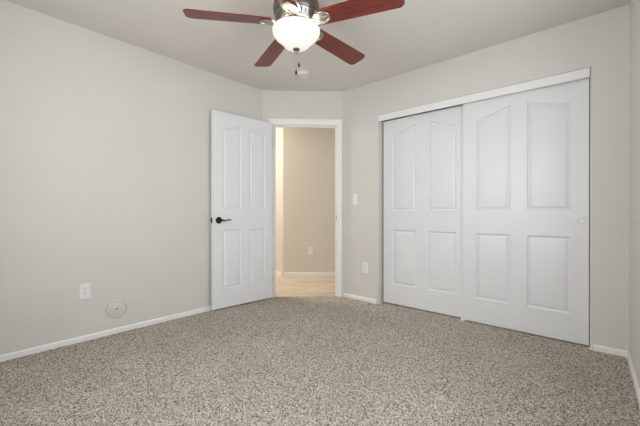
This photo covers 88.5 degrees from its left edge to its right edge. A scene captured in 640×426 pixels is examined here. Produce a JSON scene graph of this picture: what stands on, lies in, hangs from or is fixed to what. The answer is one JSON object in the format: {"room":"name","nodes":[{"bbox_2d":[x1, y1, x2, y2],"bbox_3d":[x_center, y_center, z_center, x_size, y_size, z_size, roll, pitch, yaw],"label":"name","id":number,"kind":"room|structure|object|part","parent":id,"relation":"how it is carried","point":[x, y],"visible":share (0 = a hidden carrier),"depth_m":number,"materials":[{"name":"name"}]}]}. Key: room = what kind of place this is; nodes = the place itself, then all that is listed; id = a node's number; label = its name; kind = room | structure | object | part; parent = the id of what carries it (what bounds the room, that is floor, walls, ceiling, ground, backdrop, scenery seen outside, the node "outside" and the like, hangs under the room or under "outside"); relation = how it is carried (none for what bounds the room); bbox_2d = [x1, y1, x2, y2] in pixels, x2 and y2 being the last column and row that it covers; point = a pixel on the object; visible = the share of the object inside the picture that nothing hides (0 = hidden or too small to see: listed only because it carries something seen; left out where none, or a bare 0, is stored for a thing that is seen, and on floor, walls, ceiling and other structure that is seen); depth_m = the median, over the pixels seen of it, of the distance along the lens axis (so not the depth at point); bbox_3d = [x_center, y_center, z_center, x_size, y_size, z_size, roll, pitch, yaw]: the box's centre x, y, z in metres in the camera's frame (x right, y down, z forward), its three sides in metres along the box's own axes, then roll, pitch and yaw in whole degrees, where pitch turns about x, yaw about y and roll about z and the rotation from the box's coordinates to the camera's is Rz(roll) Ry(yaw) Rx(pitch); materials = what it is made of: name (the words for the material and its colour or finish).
{"room":"empty bedroom","nodes":[
{"label":"empty bedroom","id":0,"kind":"room"},
{"bbox_2d":[0,0,261,354],"bbox_3d":[-1.709,-0.192,2.798,0.115,2.500,3.054,0,0,42],"label":"wall","id":1,"kind":"structure","parent":0,"point":[105,141],"depth_m":2.62,"materials":[{"name":"beige paint"}]},
{"bbox_2d":[79,283,89,299],"bbox_3d":[-1.834,0.610,2.565,0.009,0.118,0.073,0,0,42],"label":"wall outlet","id":2,"kind":"object","parent":1,"relation":"attached to","point":[84,289],"visible":1,"depth_m":2.56,"materials":[{"name":"white plastic"}]},
{"bbox_2d":[0,306,210,361],"bbox_3d":[-1.636,0.979,2.787,0.012,0.049,2.900,0,0,42],"label":"baseboard","id":3,"kind":"structure","parent":1,"relation":"attached to","point":[16,354],"depth_m":2.61,"materials":[{"name":"white paint"}]},
{"bbox_2d":[106,299,125,317],"bbox_3d":[-1.687,0.793,2.726,0.016,0.149,0.149,0,0,42],"label":"round cover plate","id":4,"kind":"object","parent":1,"relation":"attached to","point":[116,308],"visible":1,"depth_m":2.72,"materials":[{"name":"white plastic"}]},
{"bbox_2d":[262,90,342,295],"bbox_3d":[-0.199,-0.195,3.952,1.048,2.500,0.115,0,0,-3],"label":"wall","id":5,"kind":"structure","parent":0,"point":[275,104],"depth_m":3.89,"materials":[{"name":"beige paint"}]},
{"bbox_2d":[211,110,271,309],"bbox_3d":[-0.831,-0.030,3.578,0.751,2.020,0.141,0,0,-44],"label":"door","id":6,"kind":"structure","parent":5,"relation":"in","point":[241,147],"depth_m":3.54,"materials":[{"name":"white paint"},{"name":"oil rubbed bronze"}]},
{"bbox_3d":[-0.985,0.074,3.369,0.157,0.069,0.053,0,0,-44],"label":"handle","id":7,"kind":"part","parent":6,"relation":"part of","materials":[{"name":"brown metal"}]},
{"bbox_2d":[269,118,341,297],"bbox_3d":[-0.174,-0.056,3.953,0.865,2.114,0.145,0,0,-3],"label":"door frame","id":8,"kind":"structure","parent":5,"relation":"attached to","point":[276,122],"depth_m":3.90,"materials":[{"name":"white paint"}]},
{"bbox_2d":[276,128,334,275],"bbox_3d":[-0.320,-0.200,6.027,2.529,2.500,1.599,0,0,42],"label":"wall","id":9,"kind":"structure","parent":0,"point":[305,157],"depth_m":5.21,"materials":[{"name":"beige paint"}]},
{"bbox_2d":[284,272,334,275],"bbox_3d":[-0.006,0.967,5.217,1.115,0.061,0.012,0,0,-3],"label":"baseboard","id":10,"kind":"structure","parent":9,"relation":"attached to","point":[285,273],"depth_m":5.21,"materials":[{"name":"white paint"}]},
{"bbox_2d":[308,247,312,253],"bbox_3d":[-0.154,0.598,5.211,0.073,0.118,0.009,0,0,-3],"label":"wall outlet","id":11,"kind":"object","parent":9,"relation":"attached to","point":[310,249],"visible":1,"depth_m":5.21,"materials":[{"name":"white plastic"}]},
{"bbox_2d":[5,0,630,91],"bbox_3d":[-0.436,-1.494,3.388,6.050,0.100,5.900,0,0,42],"label":"ceiling","id":12,"kind":"structure","parent":0,"point":[418,34],"depth_m":2.60,"materials":[{"name":"paint"}]},
{"bbox_2d":[183,0,404,74],"bbox_3d":[-0.117,-1.193,2.119,1.303,0.495,1.253,0,0,42],"label":"ceiling fan","id":13,"kind":"object","parent":12,"relation":"hanging from","point":[295,28],"visible":1,"depth_m":2.00,"materials":[{"name":"brown wood"}]},
{"bbox_3d":[-0.554,-1.195,2.009,0.522,0.006,0.145,-1,12,-11],"label":"blade","id":14,"kind":"part","parent":13,"relation":"part of","materials":[{"name":"brown wood"}]},
{"bbox_3d":[-0.304,-1.193,2.059,0.156,0.026,0.094,0,0,-11],"label":"blade arm","id":15,"kind":"part","parent":13,"relation":"part of","materials":[{"name":"silver metal"}]},
{"bbox_3d":[-0.349,-1.196,2.446,0.145,0.006,0.522,-14,6,-28],"label":"blade","id":16,"kind":"part","parent":13,"relation":"part of","materials":[{"name":"brown wood"}]},
{"bbox_3d":[-0.201,-1.195,1.679,0.145,0.006,0.522,12,3,7],"label":"blade","id":17,"kind":"part","parent":13,"relation":"part of","materials":[{"name":"brown wood"}]},
{"bbox_3d":[-0.171,-1.193,1.932,0.094,0.026,0.156,0,0,7],"label":"blade arm","id":18,"kind":"part","parent":13,"relation":"part of","materials":[{"name":"silver metal"}]},
{"bbox_3d":[-0.150,-1.101,2.087,0.301,0.122,0.301,0,0,42],"label":"lamp shade","id":19,"kind":"part","parent":13,"relation":"part of","materials":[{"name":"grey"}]},
{"bbox_3d":[-0.007,-1.193,2.026,0.158,0.026,0.098,0,0,42],"label":"blade arm","id":20,"kind":"part","parent":13,"relation":"part of","materials":[{"name":"silver metal"}]},
{"bbox_3d":[-0.042,-1.193,2.200,0.094,0.026,0.157,0,0,42],"label":"blade arm","id":21,"kind":"part","parent":13,"relation":"part of","materials":[{"name":"silver metal"}]},
{"bbox_3d":[0.130,-1.196,2.387,0.145,0.006,0.522,-16,-12,42],"label":"blade","id":22,"kind":"part","parent":13,"relation":"part of","materials":[{"name":"brown wood"}]},
{"bbox_3d":[0.222,-1.195,1.913,0.522,0.006,0.145,1,-11,25],"label":"blade","id":23,"kind":"part","parent":13,"relation":"part of","materials":[{"name":"red wood"}]},
{"bbox_2d":[297,70,309,77],"bbox_3d":[-0.170,-1.424,3.380,0.132,0.039,0.132,0,0,42],"label":"smoke detector","id":24,"kind":"object","parent":12,"relation":"attached to","point":[301,73],"visible":1,"depth_m":3.34,"materials":[{"name":"white plastic"}]},
{"bbox_2d":[0,275,639,425],"bbox_3d":[-0.628,1.024,3.272,5.725,0.065,4.968,0,0,42],"label":"floor","id":25,"kind":"structure","parent":0,"point":[315,360],"depth_m":2.04,"materials":[{"name":"carpet"}]},
{"bbox_2d":[343,4,629,350],"bbox_3d":[1.269,-0.193,3.114,2.648,2.500,0.115,0,0,42],"label":"wall","id":26,"kind":"structure","parent":0,"point":[600,42],"depth_m":2.59,"materials":[{"name":"beige paint"}]},
{"bbox_2d":[353,194,357,204],"bbox_3d":[0.408,-0.156,3.793,0.072,0.117,0.010,0,0,42],"label":"light switch","id":27,"kind":"object","parent":26,"relation":"attached to","point":[355,196],"visible":1,"depth_m":3.79,"materials":[{"name":"white plastic"}]},
{"bbox_2d":[343,293,375,303],"bbox_3d":[0.445,0.977,3.762,0.450,0.049,0.012,0,0,42],"label":"baseboard","id":28,"kind":"structure","parent":26,"relation":"attached to","point":[355,297],"depth_m":3.75,"materials":[{"name":"white paint"}]},
{"bbox_2d":[362,262,367,272],"bbox_3d":[0.509,0.618,3.706,0.073,0.118,0.009,0,0,42],"label":"wall outlet","id":29,"kind":"object","parent":26,"relation":"attached to","point":[364,265],"visible":1,"depth_m":3.71,"materials":[{"name":"white plastic"}]},
{"bbox_2d":[383,105,462,317],"bbox_3d":[1.056,-0.013,3.350,0.918,1.995,0.038,0,0,42],"label":"door","id":30,"kind":"structure","parent":26,"relation":"in","point":[423,261],"depth_m":3.33,"materials":[{"name":"white wood"}]},
{"bbox_2d":[379,68,589,121],"bbox_3d":[1.345,-1.034,3.043,1.788,0.067,0.111,0,0,42],"label":"trim","id":31,"kind":"structure","parent":26,"relation":"attached to","point":[583,73],"depth_m":2.83,"materials":[{"name":"white paint"}]},
{"bbox_2d":[463,77,589,345],"bbox_3d":[1.672,-0.022,2.758,0.907,2.020,0.038,0,0,42],"label":"door","id":32,"kind":"structure","parent":26,"relation":"in","point":[526,153],"depth_m":2.71,"materials":[{"name":"white wood"}]},
{"bbox_3d":[1.969,0.060,2.475,0.060,0.060,0.008,0,0,42],"label":"finger pull","id":33,"kind":"part","parent":32,"relation":"part of","materials":[{"name":"white plastic"}]},
{"bbox_2d":[593,344,627,357],"bbox_3d":[2.060,0.980,2.332,0.193,0.049,0.012,0,0,42],"label":"baseboard","id":34,"kind":"structure","parent":26,"relation":"attached to","point":[604,349],"depth_m":2.33,"materials":[{"name":"white paint"}]},
{"bbox_2d":[384,83,589,336],"bbox_3d":[1.611,-0.194,3.345,1.990,2.500,0.685,0,0,42],"label":"door frame","id":35,"kind":"structure","parent":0,"point":[589,83],"depth_m":2.95,"materials":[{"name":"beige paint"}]},
{"bbox_2d":[629,0,639,388],"bbox_3d":[1.010,-0.187,0.808,0.115,2.500,3.688,0,0,39],"label":"wall","id":36,"kind":"structure","parent":0,"point":[634,184],"depth_m":2.00,"materials":[{"name":"beige paint"}]},
{"bbox_2d":[627,351,639,407],"bbox_3d":[0.999,0.984,0.898,0.012,0.049,3.568,0,0,39],"label":"baseboard","id":37,"kind":"structure","parent":36,"relation":"attached to","point":[636,386],"depth_m":1.92,"materials":[{"name":"white paint"}]}
]}

